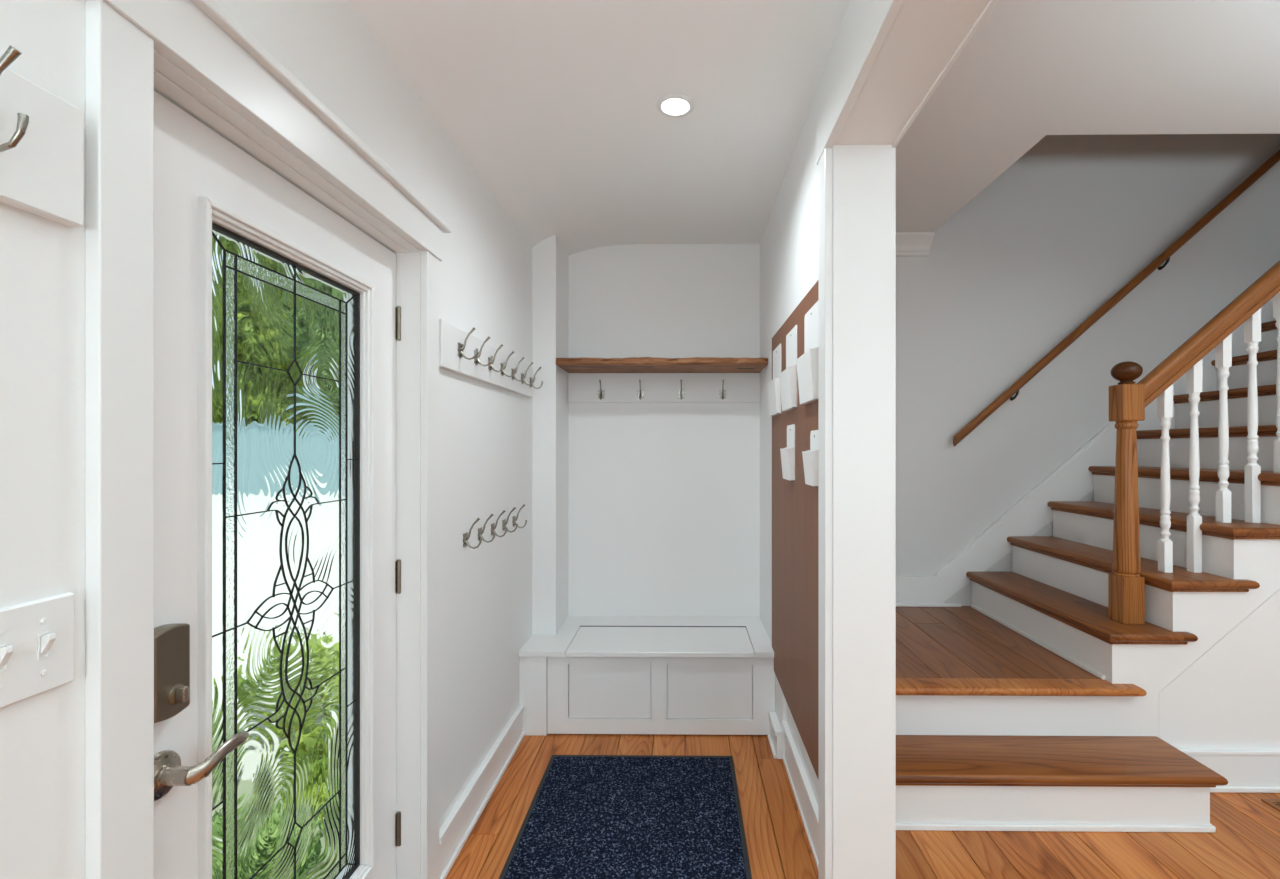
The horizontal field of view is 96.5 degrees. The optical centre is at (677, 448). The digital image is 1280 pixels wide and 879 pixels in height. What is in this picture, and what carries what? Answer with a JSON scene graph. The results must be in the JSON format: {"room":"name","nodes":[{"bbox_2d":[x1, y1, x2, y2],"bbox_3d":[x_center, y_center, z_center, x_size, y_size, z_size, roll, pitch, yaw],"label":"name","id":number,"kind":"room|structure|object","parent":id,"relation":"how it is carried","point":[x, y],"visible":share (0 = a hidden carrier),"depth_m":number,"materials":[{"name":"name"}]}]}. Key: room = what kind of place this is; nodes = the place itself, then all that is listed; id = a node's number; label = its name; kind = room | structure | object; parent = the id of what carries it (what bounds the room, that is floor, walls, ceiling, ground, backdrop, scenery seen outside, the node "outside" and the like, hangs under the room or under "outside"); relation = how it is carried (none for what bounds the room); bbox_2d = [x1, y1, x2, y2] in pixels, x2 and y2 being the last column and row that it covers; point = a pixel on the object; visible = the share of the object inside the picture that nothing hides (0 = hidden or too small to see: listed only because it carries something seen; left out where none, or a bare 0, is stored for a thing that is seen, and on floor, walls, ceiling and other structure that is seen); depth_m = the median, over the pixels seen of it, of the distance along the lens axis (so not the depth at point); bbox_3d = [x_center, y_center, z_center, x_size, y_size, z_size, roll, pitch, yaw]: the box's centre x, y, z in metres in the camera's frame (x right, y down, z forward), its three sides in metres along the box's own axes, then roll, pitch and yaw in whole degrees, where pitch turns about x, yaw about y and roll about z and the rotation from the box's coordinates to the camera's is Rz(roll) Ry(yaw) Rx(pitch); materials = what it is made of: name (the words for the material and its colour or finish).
{"room":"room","nodes":[
{"label":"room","id":0,"kind":"room"},
{"bbox_2d":[0,0,532,878],"bbox_3d":[-0.870,0.048,0.528,0.140,2.705,6.037,0,0,1],"label":"wall","id":1,"kind":"structure","parent":0,"point":[485,270],"depth_m":1.13,"materials":[{"name":"white paint"}]},
{"bbox_2d":[0,592,73,708],"bbox_3d":[-0.788,0.245,0.647,0.021,0.117,0.198,0,0,1],"label":"switch plate","id":2,"kind":"object","parent":1,"relation":"attached to","point":[37,636],"visible":1,"depth_m":0.70,"materials":[{"name":"white plastic"}]},
{"bbox_2d":[0,68,83,226],"bbox_3d":[-0.789,-0.366,0.477,0.021,0.152,0.538,0,0,1],"label":"hook rail","id":3,"kind":"object","parent":1,"relation":"attached to","point":[43,175],"visible":1,"depth_m":0.70,"materials":[{"name":"white wood"}]},
{"bbox_2d":[0,45,28,151],"bbox_3d":[-0.746,-0.384,0.625,0.066,0.115,0.042,0,0,1],"label":"coat hook","id":4,"kind":"object","parent":3,"relation":"attached to","point":[11,54],"visible":1,"depth_m":0.62,"materials":[{"name":"silver metal"}]},
{"bbox_2d":[85,0,451,878],"bbox_3d":[-0.839,0.335,1.297,0.185,2.130,1.147,0,0,1],"label":"door frame","id":5,"kind":"structure","parent":1,"relation":"attached to","point":[194,54],"depth_m":0.84,"materials":[{"name":"white wood"}]},
{"bbox_2d":[154,91,400,878],"bbox_3d":[-0.869,0.399,1.296,0.133,1.982,0.884,0,0,-3],"label":"door","id":6,"kind":"structure","parent":1,"relation":"in","point":[277,319],"depth_m":1.22,"materials":[{"name":"white wood"}]},
{"bbox_2d":[463,518,481,548],"bbox_3d":[-0.752,0.309,2.093,0.066,0.115,0.042,0,0,1],"label":"coat hook","id":7,"kind":"object","parent":1,"relation":"attached to","point":[466,535],"visible":1,"depth_m":2.09,"materials":[{"name":"silver metal"}]},
{"bbox_2d":[439,705,524,878],"bbox_3d":[-0.766,1.325,2.307,0.030,0.150,0.952,0,0,1],"label":"baseboard","id":8,"kind":"structure","parent":1,"relation":"attached to","point":[457,827],"depth_m":2.16,"materials":[{"name":"white wood"}]},
{"bbox_2d":[439,319,532,396],"bbox_3d":[-0.769,-0.345,2.402,0.021,0.154,1.112,0,0,1],"label":"hook rail","id":9,"kind":"object","parent":1,"relation":"attached to","point":[450,335],"visible":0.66,"depth_m":2.16,"materials":[{"name":"white wood"}]},
{"bbox_2d":[457,327,477,359],"bbox_3d":[-0.732,-0.369,1.993,0.066,0.115,0.042,0,0,1],"label":"coat hook","id":10,"kind":"object","parent":9,"relation":"attached to","point":[461,347],"visible":1,"depth_m":1.99,"materials":[{"name":"silver metal"}]},
{"bbox_2d":[474,336,492,366],"bbox_3d":[-0.730,-0.368,2.146,0.066,0.115,0.042,0,0,1],"label":"coat hook","id":11,"kind":"object","parent":9,"relation":"attached to","point":[476,359],"visible":0.98,"depth_m":2.14,"materials":[{"name":"silver metal"}]},
{"bbox_2d":[488,344,505,371],"bbox_3d":[-0.729,-0.367,2.300,0.066,0.115,0.042,0,0,1],"label":"coat hook","id":12,"kind":"object","parent":9,"relation":"attached to","point":[490,367],"visible":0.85,"depth_m":2.30,"materials":[{"name":"silver metal"}]},
{"bbox_2d":[500,351,516,376],"bbox_3d":[-0.727,-0.366,2.453,0.066,0.115,0.042,0,0,1],"label":"coat hook","id":13,"kind":"object","parent":9,"relation":"attached to","point":[502,373],"visible":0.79,"depth_m":2.45,"materials":[{"name":"silver metal"}]},
{"bbox_2d":[511,357,526,381],"bbox_3d":[-0.725,-0.365,2.607,0.066,0.115,0.042,0,0,1],"label":"coat hook","id":14,"kind":"object","parent":9,"relation":"attached to","point":[512,370],"visible":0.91,"depth_m":2.60,"materials":[{"name":"silver metal"}]},
{"bbox_2d":[521,362,534,384],"bbox_3d":[-0.724,-0.365,2.760,0.066,0.115,0.042,0,0,1],"label":"coat hook","id":15,"kind":"object","parent":9,"relation":"attached to","point":[522,374],"visible":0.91,"depth_m":2.76,"materials":[{"name":"silver metal"}]},
{"bbox_2d":[530,367,542,388],"bbox_3d":[-0.722,-0.364,2.914,0.066,0.115,0.042,0,0,1],"label":"coat hook","id":16,"kind":"object","parent":9,"relation":"attached to","point":[531,380],"visible":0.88,"depth_m":2.91,"materials":[{"name":"silver metal"}]},
{"bbox_2d":[478,514,495,542],"bbox_3d":[-0.750,0.311,2.243,0.066,0.115,0.042,0,0,1],"label":"coat hook","id":17,"kind":"object","parent":1,"relation":"attached to","point":[480,531],"visible":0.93,"depth_m":2.24,"materials":[{"name":"silver metal"}]},
{"bbox_2d":[491,510,507,536],"bbox_3d":[-0.749,0.313,2.393,0.066,0.115,0.042,0,0,1],"label":"coat hook","id":18,"kind":"object","parent":1,"relation":"attached to","point":[493,525],"visible":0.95,"depth_m":2.39,"materials":[{"name":"silver metal"}]},
{"bbox_2d":[502,507,517,532],"bbox_3d":[-0.747,0.315,2.543,0.066,0.115,0.042,0,0,1],"label":"coat hook","id":19,"kind":"object","parent":1,"relation":"attached to","point":[504,522],"visible":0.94,"depth_m":2.54,"materials":[{"name":"silver metal"}]},
{"bbox_2d":[512,504,526,527],"bbox_3d":[-0.746,0.317,2.693,0.066,0.115,0.042,0,0,1],"label":"coat hook","id":20,"kind":"object","parent":1,"relation":"attached to","point":[515,518],"visible":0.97,"depth_m":2.69,"materials":[{"name":"silver metal"}]},
{"bbox_2d":[532,235,568,633],"bbox_3d":[-0.709,-0.087,3.193,0.125,2.145,0.330,0,0,1],"label":"pillar","id":21,"kind":"structure","parent":0,"point":[550,260],"depth_m":3.03,"materials":[{"name":"white"}]},
{"bbox_2d":[347,0,849,255],"bbox_3d":[-0.175,-1.205,0.452,1.350,0.300,5.900,0,0,1],"label":"ceiling","id":22,"kind":"structure","parent":0,"point":[551,104],"depth_m":1.92,"materials":[{"name":"white paint"}]},
{"bbox_2d":[656,94,694,116],"bbox_3d":[-0.009,-1.202,2.000,0.134,0.010,0.134,0,0,1],"label":"recessed light","id":23,"kind":"object","parent":22,"relation":"in","point":[671,105],"visible":1,"depth_m":1.99,"materials":[{"name":"white plastic"}]},
{"bbox_2d":[569,244,759,616],"bbox_3d":[-0.134,0.048,3.445,1.270,2.705,0.187,0,0,1],"label":"wall","id":24,"kind":"structure","parent":0,"point":[664,498],"depth_m":3.35,"materials":[{"name":"white paint"}]},
{"bbox_2d":[556,357,767,372],"bbox_3d":[-0.085,-0.465,3.172,1.120,0.040,0.356,0,0,1],"label":"shelf","id":25,"kind":"object","parent":24,"relation":"attached to","point":[582,364],"visible":1,"depth_m":3.04,"materials":[{"name":"brown wood"}]},
{"bbox_2d":[568,373,759,402],"bbox_3d":[-0.082,-0.359,3.341,1.123,0.172,0.019,0,0,1],"label":"hook rail","id":26,"kind":"object","parent":24,"relation":"attached to","point":[582,387],"visible":1,"depth_m":3.33,"materials":[{"name":"white wood"}]},
{"bbox_2d":[598,380,604,399],"bbox_3d":[-0.449,-0.342,3.305,0.042,0.115,0.066,0,0,1],"label":"coat hook","id":27,"kind":"object","parent":26,"relation":"attached to","point":[601,394],"visible":1,"depth_m":3.33,"materials":[{"name":"silver metal"}]},
{"bbox_2d":[637,380,643,399],"bbox_3d":[-0.219,-0.342,3.302,0.042,0.115,0.066,0,0,1],"label":"coat hook","id":28,"kind":"object","parent":26,"relation":"attached to","point":[640,394],"visible":1,"depth_m":3.33,"materials":[{"name":"silver metal"}]},
{"bbox_2d":[678,380,684,399],"bbox_3d":[0.019,-0.342,3.300,0.042,0.115,0.066,0,0,1],"label":"coat hook","id":29,"kind":"object","parent":26,"relation":"attached to","point":[681,394],"visible":1,"depth_m":3.33,"materials":[{"name":"silver metal"}]},
{"bbox_2d":[719,380,725,399],"bbox_3d":[0.261,-0.342,3.297,0.042,0.115,0.066,0,0,1],"label":"coat hook","id":30,"kind":"object","parent":26,"relation":"attached to","point":[722,394],"visible":1,"depth_m":3.31,"materials":[{"name":"silver metal"}]},
{"bbox_2d":[760,0,868,803],"bbox_3d":[0.537,0.050,0.513,0.173,2.700,6.037,0,0,1],"label":"wall","id":31,"kind":"structure","parent":0,"point":[789,241],"depth_m":2.43,"materials":[{"name":"white paint"}]},
{"bbox_2d":[767,712,817,868],"bbox_3d":[0.457,1.311,2.278,0.056,0.178,0.985,0,0,1],"label":"baseboard","id":32,"kind":"structure","parent":31,"relation":"attached to","point":[805,799],"depth_m":2.25,"materials":[{"name":"white wood"}]},
{"bbox_2d":[772,281,817,777],"bbox_3d":[0.465,0.263,2.314,0.008,1.630,1.052,0,0,1],"label":"board","id":33,"kind":"object","parent":31,"relation":"attached to","point":[794,503],"visible":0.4,"depth_m":2.21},
{"bbox_2d":[767,343,780,415],"bbox_3d":[0.449,-0.318,2.668,0.032,0.315,0.225,0,0,1],"label":"pocket","id":34,"kind":"object","parent":33,"relation":"attached to","point":[773,387],"visible":0.97,"depth_m":2.61,"materials":[{"name":"white plastic"}]},
{"bbox_2d":[780,424,794,480],"bbox_3d":[0.445,0.013,2.321,0.032,0.222,0.160,0,0,1],"label":"pocket","id":35,"kind":"object","parent":33,"relation":"attached to","point":[788,453],"visible":1,"depth_m":2.27,"materials":[{"name":"white plastic"}]},
{"bbox_2d":[779,325,796,410],"bbox_3d":[0.445,-0.320,2.308,0.032,0.320,0.225,0,0,1],"label":"pocket","id":36,"kind":"object","parent":33,"relation":"attached to","point":[788,377],"visible":1,"depth_m":2.25,"materials":[{"name":"white plastic"}]},
{"bbox_2d":[797,301,817,404],"bbox_3d":[0.441,-0.320,1.940,0.032,0.320,0.220,0,0,1],"label":"pocket","id":37,"kind":"object","parent":33,"relation":"attached to","point":[807,364],"visible":0.86,"depth_m":1.91,"materials":[{"name":"white plastic"}]},
{"bbox_2d":[802,430,817,485],"bbox_3d":[0.441,0.029,1.892,0.032,0.182,0.127,0,0,1],"label":"pocket","id":38,"kind":"object","parent":33,"relation":"attached to","point":[810,457],"visible":0.86,"depth_m":1.86,"materials":[{"name":"white plastic"}]},
{"bbox_2d":[816,0,997,878],"bbox_3d":[0.532,0.190,0.650,0.213,2.420,2.312,0,0,1],"label":"door frame","id":39,"kind":"structure","parent":31,"relation":"attached to","point":[899,53],"depth_m":1.69,"materials":[{"name":"white"}]},
{"bbox_2d":[446,734,1279,878],"bbox_3d":[1.833,1.500,0.499,5.545,0.200,6.037,0,0,1],"label":"floor","id":40,"kind":"structure","parent":0,"point":[1245,843],"depth_m":2.03,"materials":[{"name":"brown wood"}]},
{"bbox_2d":[499,755,751,878],"bbox_3d":[-0.170,1.394,1.948,0.823,0.012,1.292,0,0,1],"label":"door mat","id":41,"kind":"object","parent":40,"relation":"on","point":[587,816],"visible":1,"depth_m":2.12,"materials":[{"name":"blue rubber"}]},
{"bbox_2d":[519,616,774,735],"bbox_3d":[-0.148,1.192,3.055,1.248,0.416,0.591,0,0,1],"label":"storage bench","id":42,"kind":"object","parent":40,"relation":"on","point":[597,674],"visible":0.95,"depth_m":2.79,"materials":[{"name":"white wood"}]},
{"bbox_2d":[757,759,817,878],"bbox_3d":[0.417,1.409,1.958,0.130,0.023,1.223,0,0,1],"label":"floor patch","id":43,"kind":"structure","parent":40,"relation":"on","point":[797,859],"depth_m":2.13,"materials":[{"name":"brown wood"}]},
{"bbox_2d":[896,298,1279,832],"bbox_3d":[2.638,-0.112,2.779,3.982,3.023,1.462,0,0,1],"label":"staircase","id":44,"kind":"structure","parent":40,"relation":"on","point":[1025,706],"depth_m":2.35,"materials":[{"name":"white"}]},
{"bbox_2d":[1108,260,1279,623],"bbox_3d":[2.963,-0.643,2.476,2.126,2.790,0.112,0,0,1],"label":"stair railing","id":45,"kind":"object","parent":44,"relation":"on","point":[1128,400],"visible":1,"depth_m":2.46,"materials":[{"name":"brown wood"}]},
{"bbox_2d":[1177,748,1279,792],"bbox_3d":[3.301,1.317,2.324,2.647,0.166,0.032,0,0,1],"label":"baseboard","id":46,"kind":"structure","parent":44,"relation":"attached to","point":[1245,770],"depth_m":2.33,"materials":[{"name":"white wood"}]},
{"bbox_2d":[1261,799,1279,810],"bbox_3d":[2.483,1.397,2.194,0.320,0.006,0.150,0,0,1],"label":"floor vent","id":47,"kind":"object","parent":40,"relation":"in","point":[1275,803],"visible":1,"depth_m":2.25,"materials":[{"name":"brown wood"}]},
{"bbox_2d":[895,0,1279,231],"bbox_3d":[2.614,-1.425,0.491,3.982,0.250,6.037,0,0,1],"label":"ceiling","id":48,"kind":"structure","parent":0,"point":[1032,70],"depth_m":2.03,"materials":[{"name":"white paint"}]},
{"bbox_2d":[896,134,1279,605],"bbox_3d":[2.637,-1.250,3.570,4.002,5.300,0.120,0,0,1],"label":"wall","id":49,"kind":"structure","parent":0,"point":[1040,249],"depth_m":3.51,"materials":[{"name":"white paint"}]},
{"bbox_2d":[896,232,934,256],"bbox_3d":[1.098,-1.244,3.473,0.887,0.112,0.105,0,0,1],"label":"crown molding","id":50,"kind":"structure","parent":49,"relation":"attached to","point":[908,244],"depth_m":3.47,"materials":[{"name":"white paint"}]},
{"bbox_2d":[896,576,960,606],"bbox_3d":[1.196,0.876,3.510,1.082,0.183,0.030,0,0,1],"label":"baseboard","id":51,"kind":"structure","parent":49,"relation":"attached to","point":[911,591],"depth_m":3.51,"materials":[{"name":"white wood"}]},
{"bbox_2d":[953,149,1279,445],"bbox_3d":[3.006,-1.225,3.462,2.660,2.420,0.087,0,0,1],"label":"wall handrail","id":52,"kind":"object","parent":49,"relation":"attached to","point":[1165,255],"visible":1,"depth_m":3.43,"materials":[{"name":"brown wood"}]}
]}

